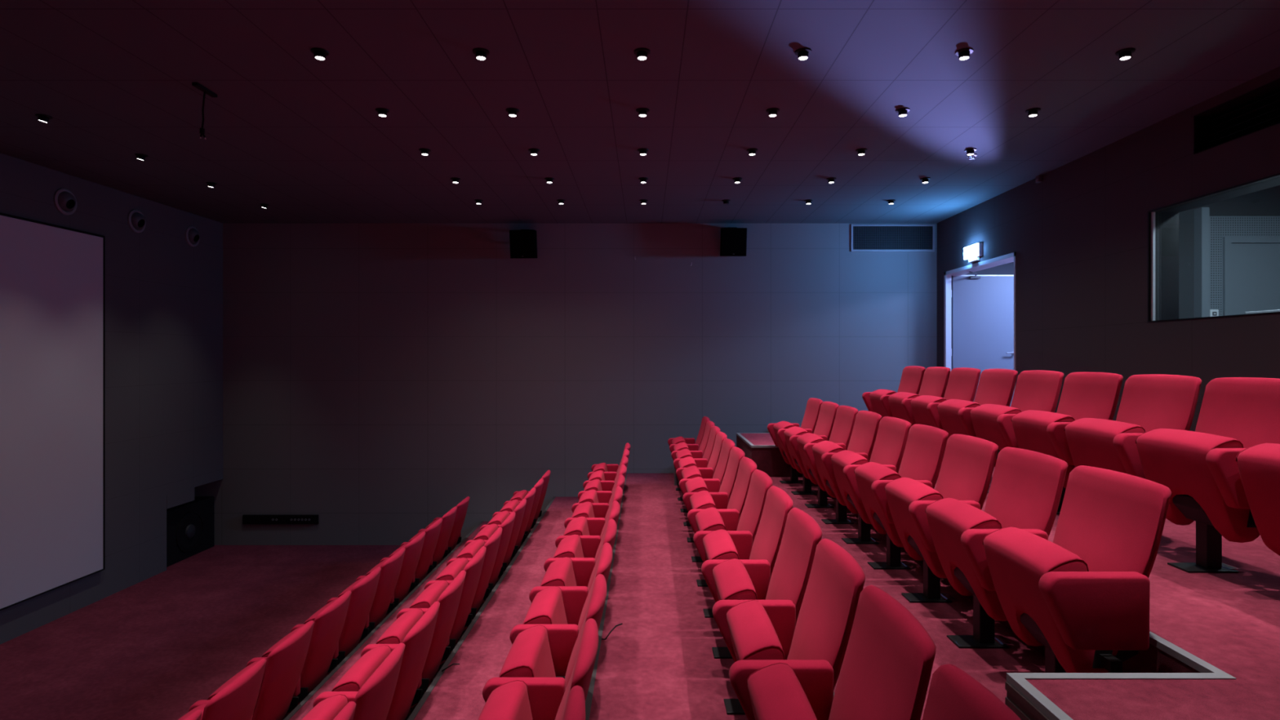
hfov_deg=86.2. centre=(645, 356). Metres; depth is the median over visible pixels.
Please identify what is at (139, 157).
ceiling spotlight
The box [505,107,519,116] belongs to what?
ceiling spotlight
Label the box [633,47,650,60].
ceiling spotlight
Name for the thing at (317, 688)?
trim
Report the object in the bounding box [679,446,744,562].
chair
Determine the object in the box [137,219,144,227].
outlet
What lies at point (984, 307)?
door
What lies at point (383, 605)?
chair
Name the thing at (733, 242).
wall speaker
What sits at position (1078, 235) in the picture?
wall
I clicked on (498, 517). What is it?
chair
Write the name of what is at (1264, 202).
wall
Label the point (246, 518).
strip
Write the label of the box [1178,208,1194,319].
wall
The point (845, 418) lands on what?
chair
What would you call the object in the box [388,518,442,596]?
chair
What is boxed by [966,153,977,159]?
smoke detector
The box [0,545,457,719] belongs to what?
floor
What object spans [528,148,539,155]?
ceiling spotlight
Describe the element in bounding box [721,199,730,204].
ceiling spotlight
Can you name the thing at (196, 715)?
chair
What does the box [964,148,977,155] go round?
ceiling spotlight
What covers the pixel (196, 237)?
outlet
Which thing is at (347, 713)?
chair
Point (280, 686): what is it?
chair
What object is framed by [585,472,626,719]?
trim
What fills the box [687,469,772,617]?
chair
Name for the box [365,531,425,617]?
chair
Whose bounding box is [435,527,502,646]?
chair
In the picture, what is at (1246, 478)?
chair
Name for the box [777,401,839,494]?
chair
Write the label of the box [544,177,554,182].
ceiling spotlight
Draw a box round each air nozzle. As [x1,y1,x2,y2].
[53,187,76,215]
[127,208,146,232]
[184,226,199,246]
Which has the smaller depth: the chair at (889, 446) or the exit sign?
the chair at (889, 446)
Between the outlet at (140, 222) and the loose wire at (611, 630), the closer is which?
the loose wire at (611, 630)
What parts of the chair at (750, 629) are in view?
armrest, seat, backrest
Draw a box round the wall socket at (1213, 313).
[1209,309,1218,316]
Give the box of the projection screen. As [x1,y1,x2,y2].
[0,212,105,610]
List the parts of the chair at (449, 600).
seat, armrest, frame, backrest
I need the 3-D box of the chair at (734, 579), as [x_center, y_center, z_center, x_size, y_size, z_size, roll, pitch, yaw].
[0.539,1.192,3.207,0.506,0.892,0.613,0,0,0]
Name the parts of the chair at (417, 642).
seat, armrest, backrest, frame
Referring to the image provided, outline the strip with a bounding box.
[242,514,318,524]
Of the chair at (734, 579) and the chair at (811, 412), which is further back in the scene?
the chair at (811, 412)
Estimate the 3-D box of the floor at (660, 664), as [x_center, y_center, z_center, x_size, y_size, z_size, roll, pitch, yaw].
[0.219,2.144,4.505,1.002,1.012,10.210,0,0,0]
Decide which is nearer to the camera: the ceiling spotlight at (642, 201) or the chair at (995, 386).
the chair at (995, 386)
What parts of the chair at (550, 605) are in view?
seat, armrest, backrest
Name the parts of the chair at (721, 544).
seat, plate, armrest, backrest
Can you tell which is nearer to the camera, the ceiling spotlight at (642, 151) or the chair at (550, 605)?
the chair at (550, 605)
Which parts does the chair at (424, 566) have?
seat, armrest, frame, backrest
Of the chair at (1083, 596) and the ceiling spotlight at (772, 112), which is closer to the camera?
the chair at (1083, 596)
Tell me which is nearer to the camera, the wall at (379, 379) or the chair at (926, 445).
the chair at (926, 445)
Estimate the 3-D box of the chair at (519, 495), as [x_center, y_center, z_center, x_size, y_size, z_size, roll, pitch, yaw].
[-1.429,1.869,8.427,0.506,0.892,0.613,0,0,0]
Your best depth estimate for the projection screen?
6.77 m
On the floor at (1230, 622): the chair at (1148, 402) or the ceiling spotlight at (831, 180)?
the chair at (1148, 402)
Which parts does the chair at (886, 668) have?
armrest, seat, backrest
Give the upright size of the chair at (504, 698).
0.892 m
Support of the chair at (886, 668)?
on the floor at (660, 664)
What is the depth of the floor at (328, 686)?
5.59 m
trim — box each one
[283,520,484,719]
[407,496,555,719]
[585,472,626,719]
[736,432,1236,719]
[1004,681,1049,719]
[1194,207,1209,317]
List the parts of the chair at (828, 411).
armrest, seat, plate, backrest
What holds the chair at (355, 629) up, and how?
on the floor at (157, 646)
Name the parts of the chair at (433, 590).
seat, armrest, frame, backrest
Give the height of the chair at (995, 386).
0.892 m
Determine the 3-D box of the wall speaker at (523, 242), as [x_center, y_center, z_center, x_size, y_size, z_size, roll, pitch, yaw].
[-1.671,-1.564,9.431,0.357,0.441,0.358,0,0,0]
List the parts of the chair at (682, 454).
seat, plate, armrest, backrest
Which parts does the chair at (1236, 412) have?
armrest, seat, plate, backrest, frame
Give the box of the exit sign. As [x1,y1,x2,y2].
[964,242,982,262]
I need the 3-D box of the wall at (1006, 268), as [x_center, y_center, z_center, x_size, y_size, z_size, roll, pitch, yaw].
[5.350,-0.185,8.585,2.100,2.550,2.890,0,0,0]
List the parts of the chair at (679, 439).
seat, armrest, backrest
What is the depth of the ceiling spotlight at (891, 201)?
8.17 m
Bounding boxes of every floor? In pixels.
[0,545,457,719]
[288,521,537,719]
[413,497,578,719]
[589,473,747,719]
[736,426,1279,719]
[769,476,1044,719]
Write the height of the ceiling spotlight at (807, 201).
0.042 m
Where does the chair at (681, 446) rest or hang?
on the floor at (660, 664)
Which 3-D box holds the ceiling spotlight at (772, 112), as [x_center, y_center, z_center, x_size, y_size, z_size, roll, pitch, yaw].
[0.970,-1.855,5.200,0.104,0.042,0.104,0,0,0]
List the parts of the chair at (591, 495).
seat, armrest, backrest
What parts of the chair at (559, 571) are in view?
seat, armrest, backrest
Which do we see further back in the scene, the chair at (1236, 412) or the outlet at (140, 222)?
the outlet at (140, 222)
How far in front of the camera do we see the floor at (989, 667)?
3.61 m
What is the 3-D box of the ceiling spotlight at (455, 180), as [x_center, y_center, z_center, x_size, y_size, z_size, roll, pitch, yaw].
[-2.000,-1.855,7.200,0.104,0.042,0.104,0,0,0]
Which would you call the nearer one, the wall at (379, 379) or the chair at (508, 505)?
the chair at (508, 505)
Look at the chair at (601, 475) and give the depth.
7.89 m
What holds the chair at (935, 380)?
on the floor at (1230, 622)
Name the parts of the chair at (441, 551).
seat, armrest, frame, backrest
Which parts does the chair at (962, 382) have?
armrest, seat, backrest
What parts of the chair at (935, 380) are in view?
armrest, seat, backrest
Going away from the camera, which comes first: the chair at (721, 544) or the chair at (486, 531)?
the chair at (721, 544)
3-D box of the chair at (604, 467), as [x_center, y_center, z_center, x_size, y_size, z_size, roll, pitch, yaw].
[-0.434,1.524,8.427,0.506,0.892,0.613,0,0,0]
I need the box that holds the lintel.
[166,487,194,508]
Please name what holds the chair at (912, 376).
on the floor at (1230, 622)
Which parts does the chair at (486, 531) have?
seat, armrest, frame, backrest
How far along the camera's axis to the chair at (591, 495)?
6.73 m
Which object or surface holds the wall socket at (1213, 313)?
attached to the lining
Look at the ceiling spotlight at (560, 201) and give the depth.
8.17 m
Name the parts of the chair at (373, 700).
seat, armrest, backrest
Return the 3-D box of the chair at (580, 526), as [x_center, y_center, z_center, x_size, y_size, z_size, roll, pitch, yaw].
[-0.434,1.524,5.527,0.506,0.892,0.613,0,0,0]
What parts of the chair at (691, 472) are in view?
plate, seat, armrest, backrest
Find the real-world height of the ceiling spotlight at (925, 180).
0.042 m
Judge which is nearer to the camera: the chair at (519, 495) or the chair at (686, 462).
the chair at (686, 462)
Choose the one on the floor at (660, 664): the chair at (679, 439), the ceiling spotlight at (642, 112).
the chair at (679, 439)
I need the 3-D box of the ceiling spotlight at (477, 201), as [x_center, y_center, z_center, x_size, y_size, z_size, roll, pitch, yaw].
[-2.000,-1.855,8.200,0.104,0.042,0.104,0,0,0]
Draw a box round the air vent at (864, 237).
[850,224,934,251]
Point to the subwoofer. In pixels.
(190, 526)
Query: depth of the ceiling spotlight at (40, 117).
5.31 m
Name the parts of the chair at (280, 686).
seat, armrest, backrest, frame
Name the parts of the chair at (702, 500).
seat, plate, armrest, backrest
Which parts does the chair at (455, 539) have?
seat, frame, backrest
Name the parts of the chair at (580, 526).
seat, armrest, backrest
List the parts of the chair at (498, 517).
seat, armrest, frame, backrest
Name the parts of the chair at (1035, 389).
armrest, seat, backrest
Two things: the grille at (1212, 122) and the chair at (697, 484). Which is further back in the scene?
the chair at (697, 484)
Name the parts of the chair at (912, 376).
armrest, seat, backrest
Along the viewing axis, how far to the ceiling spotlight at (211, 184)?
7.36 m
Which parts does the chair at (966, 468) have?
armrest, seat, plate, backrest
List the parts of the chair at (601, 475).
seat, armrest, backrest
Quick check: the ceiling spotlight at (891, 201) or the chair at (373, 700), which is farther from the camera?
the ceiling spotlight at (891, 201)
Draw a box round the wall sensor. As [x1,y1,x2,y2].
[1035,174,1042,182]
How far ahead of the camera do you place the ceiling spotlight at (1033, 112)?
5.17 m
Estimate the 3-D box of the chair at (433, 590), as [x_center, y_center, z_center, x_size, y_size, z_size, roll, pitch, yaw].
[-1.429,1.869,4.947,0.506,0.892,0.613,0,0,0]
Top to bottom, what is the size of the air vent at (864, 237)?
0.380 m
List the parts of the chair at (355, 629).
seat, armrest, frame, backrest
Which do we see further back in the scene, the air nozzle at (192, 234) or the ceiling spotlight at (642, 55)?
the air nozzle at (192, 234)
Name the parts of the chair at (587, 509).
seat, armrest, backrest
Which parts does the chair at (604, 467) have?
seat, armrest, backrest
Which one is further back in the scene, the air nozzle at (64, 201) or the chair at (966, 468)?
the air nozzle at (64, 201)
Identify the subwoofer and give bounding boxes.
[166,496,214,567]
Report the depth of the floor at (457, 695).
4.87 m
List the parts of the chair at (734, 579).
seat, plate, armrest, backrest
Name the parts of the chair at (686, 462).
plate, seat, armrest, backrest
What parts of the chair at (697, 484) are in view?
seat, plate, armrest, backrest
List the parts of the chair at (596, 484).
seat, armrest, backrest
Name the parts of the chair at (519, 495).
seat, frame, backrest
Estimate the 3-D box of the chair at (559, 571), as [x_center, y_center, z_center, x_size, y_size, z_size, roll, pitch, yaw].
[-0.434,1.524,4.367,0.506,0.892,0.613,0,0,0]
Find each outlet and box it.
[66,199,75,208]
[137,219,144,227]
[193,235,199,241]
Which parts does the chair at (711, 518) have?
plate, seat, armrest, backrest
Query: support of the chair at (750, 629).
on the floor at (660, 664)
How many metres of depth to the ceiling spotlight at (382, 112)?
5.18 m
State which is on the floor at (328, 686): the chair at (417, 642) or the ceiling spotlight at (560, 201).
the chair at (417, 642)
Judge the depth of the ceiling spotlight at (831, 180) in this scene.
7.17 m
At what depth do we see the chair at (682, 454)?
7.24 m
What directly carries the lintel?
attached to the wall at (164, 294)
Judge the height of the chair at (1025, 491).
0.892 m
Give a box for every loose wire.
[441,663,459,671]
[601,622,622,639]
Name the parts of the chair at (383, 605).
seat, armrest, frame, backrest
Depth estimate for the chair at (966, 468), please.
3.74 m
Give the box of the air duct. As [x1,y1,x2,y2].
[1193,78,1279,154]
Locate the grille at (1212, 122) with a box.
[1208,91,1279,143]
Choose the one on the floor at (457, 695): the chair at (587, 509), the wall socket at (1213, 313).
the chair at (587, 509)
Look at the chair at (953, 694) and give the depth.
1.58 m
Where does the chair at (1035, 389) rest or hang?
on the floor at (1230, 622)
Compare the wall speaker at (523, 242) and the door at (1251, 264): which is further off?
the wall speaker at (523, 242)
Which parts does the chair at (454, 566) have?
seat, armrest, frame, backrest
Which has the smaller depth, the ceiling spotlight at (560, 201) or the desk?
the desk
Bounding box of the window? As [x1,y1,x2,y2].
[1147,173,1279,322]
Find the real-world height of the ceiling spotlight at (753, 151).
0.042 m
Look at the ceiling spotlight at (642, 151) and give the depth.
6.17 m
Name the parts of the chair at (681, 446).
seat, armrest, backrest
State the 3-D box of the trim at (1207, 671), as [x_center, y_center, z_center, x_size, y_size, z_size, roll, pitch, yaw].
[1.469,0.998,4.505,0.686,0.024,10.210,0,0,0]
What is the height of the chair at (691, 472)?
0.892 m
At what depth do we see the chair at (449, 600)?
4.23 m
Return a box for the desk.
[1245,309,1279,314]
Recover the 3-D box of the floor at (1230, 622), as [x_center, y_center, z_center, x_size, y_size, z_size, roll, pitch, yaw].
[2.615,1.820,4.505,2.970,1.660,10.210,0,0,0]
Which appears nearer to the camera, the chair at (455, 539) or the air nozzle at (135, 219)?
the air nozzle at (135, 219)
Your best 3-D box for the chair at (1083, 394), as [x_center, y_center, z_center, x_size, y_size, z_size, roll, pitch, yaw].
[2.651,0.544,4.367,0.506,0.892,0.613,0,0,0]
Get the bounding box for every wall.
[0,152,222,644]
[194,223,937,545]
[937,66,1279,431]
[963,262,1013,275]
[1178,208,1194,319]
[1194,185,1279,216]
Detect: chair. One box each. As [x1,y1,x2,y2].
[177,658,266,719]
[183,709,202,719]
[207,620,314,719]
[262,591,351,713]
[301,643,404,719]
[303,567,381,674]
[331,601,439,719]
[333,701,355,719]
[337,547,405,643]
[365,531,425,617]
[375,570,466,719]
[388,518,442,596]
[408,506,457,577]
[408,546,486,681]
[425,496,470,561]
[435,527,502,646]
[455,511,515,614]
[473,498,526,594]
[477,617,598,719]
[487,487,535,568]
[498,573,606,688]
[499,478,543,558]
[510,470,550,543]
[523,542,613,632]
[540,519,617,591]
[553,500,620,561]
[562,685,586,719]
[563,485,622,539]
[571,474,625,519]
[577,464,626,506]
[582,456,628,492]
[587,448,629,482]
[591,442,631,472]
[667,416,710,490]
[669,420,715,500]
[671,425,720,512]
[673,431,727,525]
[675,438,735,542]
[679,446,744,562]
[682,456,756,586]
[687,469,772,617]
[693,485,793,658]
[701,507,822,714]
[712,538,865,689]
[728,585,936,719]
[767,397,822,483]
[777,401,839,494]
[789,405,858,507]
[803,410,881,524]
[821,416,911,543]
[843,424,948,569]
[862,365,925,417]
[871,433,998,602]
[880,366,951,427]
[901,367,981,426]
[908,447,1067,648]
[922,663,1021,719]
[926,368,1017,438]
[958,369,1063,493]
[960,465,1171,672]
[996,372,1123,514]
[1046,373,1201,473]
[1113,377,1279,573]
[1205,443,1279,555]
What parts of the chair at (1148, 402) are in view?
armrest, seat, backrest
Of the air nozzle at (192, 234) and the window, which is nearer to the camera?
the window
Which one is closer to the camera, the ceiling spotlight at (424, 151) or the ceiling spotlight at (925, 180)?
the ceiling spotlight at (424, 151)
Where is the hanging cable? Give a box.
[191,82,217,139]
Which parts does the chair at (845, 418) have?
armrest, seat, plate, backrest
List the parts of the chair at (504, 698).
seat, armrest, backrest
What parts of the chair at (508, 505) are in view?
seat, armrest, frame, backrest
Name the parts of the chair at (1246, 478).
armrest, seat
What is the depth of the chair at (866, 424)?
5.48 m
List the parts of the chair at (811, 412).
armrest, seat, plate, backrest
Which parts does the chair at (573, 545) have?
seat, armrest, backrest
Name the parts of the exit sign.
lit panel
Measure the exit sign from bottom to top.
0.203 m
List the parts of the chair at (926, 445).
armrest, seat, plate, backrest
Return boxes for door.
[943,252,1016,406]
[1222,236,1279,315]
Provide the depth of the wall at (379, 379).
9.61 m
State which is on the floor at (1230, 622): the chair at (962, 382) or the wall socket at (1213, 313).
the chair at (962, 382)
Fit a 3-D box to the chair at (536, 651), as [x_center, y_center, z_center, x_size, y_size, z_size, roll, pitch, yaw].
[-0.434,1.524,3.207,0.506,0.892,0.613,0,0,0]
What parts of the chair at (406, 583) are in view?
seat, armrest, frame, backrest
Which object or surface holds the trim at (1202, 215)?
attached to the wall at (1264, 202)
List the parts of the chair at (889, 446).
armrest, seat, plate, backrest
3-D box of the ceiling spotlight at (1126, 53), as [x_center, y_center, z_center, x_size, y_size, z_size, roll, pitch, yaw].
[2.950,-1.855,4.200,0.104,0.042,0.104,0,0,0]
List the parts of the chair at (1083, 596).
armrest, seat, armrest, backrest, frame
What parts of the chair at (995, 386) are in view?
armrest, seat, backrest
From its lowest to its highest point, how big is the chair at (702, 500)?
0.892 m
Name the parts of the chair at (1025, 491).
armrest, seat, plate, backrest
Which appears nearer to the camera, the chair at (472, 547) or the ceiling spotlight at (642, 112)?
the ceiling spotlight at (642, 112)
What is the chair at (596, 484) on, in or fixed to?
on the floor at (457, 695)
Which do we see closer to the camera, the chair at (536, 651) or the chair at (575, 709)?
the chair at (575, 709)
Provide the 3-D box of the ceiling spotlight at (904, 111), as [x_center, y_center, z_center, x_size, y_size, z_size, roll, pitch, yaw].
[1.960,-1.855,5.200,0.104,0.042,0.104,0,0,0]
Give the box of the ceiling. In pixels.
[0,0,1279,223]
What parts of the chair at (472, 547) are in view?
seat, armrest, frame, backrest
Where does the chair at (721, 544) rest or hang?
on the floor at (660, 664)
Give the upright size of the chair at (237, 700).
0.892 m
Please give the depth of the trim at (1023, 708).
2.04 m
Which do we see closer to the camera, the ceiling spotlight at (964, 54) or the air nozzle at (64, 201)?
the ceiling spotlight at (964, 54)
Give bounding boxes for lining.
[1209,216,1279,315]
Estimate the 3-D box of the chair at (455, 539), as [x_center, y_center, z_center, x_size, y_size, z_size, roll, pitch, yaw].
[-2.446,2.204,8.427,0.506,0.892,0.613,0,0,0]
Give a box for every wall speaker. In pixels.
[509,229,537,258]
[720,226,746,256]
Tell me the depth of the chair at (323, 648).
4.82 m
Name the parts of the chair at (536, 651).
seat, armrest, backrest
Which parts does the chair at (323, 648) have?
seat, armrest, frame, backrest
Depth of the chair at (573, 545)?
4.99 m
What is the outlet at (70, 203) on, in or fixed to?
attached to the air nozzle at (64, 201)
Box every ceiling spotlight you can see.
[35,113,53,122]
[134,153,148,160]
[205,182,217,187]
[260,203,269,208]
[311,47,328,60]
[375,107,389,116]
[418,148,431,155]
[450,177,460,182]
[472,47,489,60]
[474,199,483,204]
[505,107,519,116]
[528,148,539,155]
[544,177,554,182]
[556,199,565,204]
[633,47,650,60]
[635,107,649,116]
[637,148,648,155]
[638,177,648,182]
[639,199,648,204]
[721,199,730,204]
[732,177,742,182]
[746,147,758,155]
[765,107,779,116]
[794,47,811,60]
[804,199,813,204]
[826,177,836,182]
[855,147,866,155]
[886,199,895,204]
[895,107,910,116]
[920,177,930,182]
[955,47,973,60]
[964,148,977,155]
[1025,107,1040,116]
[1115,47,1135,60]
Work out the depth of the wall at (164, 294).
8.09 m
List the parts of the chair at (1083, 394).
armrest, seat, backrest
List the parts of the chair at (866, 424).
armrest, seat, plate, backrest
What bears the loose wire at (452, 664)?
on the trim at (423, 700)
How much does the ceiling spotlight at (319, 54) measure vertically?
0.042 m
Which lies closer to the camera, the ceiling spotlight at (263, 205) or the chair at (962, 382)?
the chair at (962, 382)

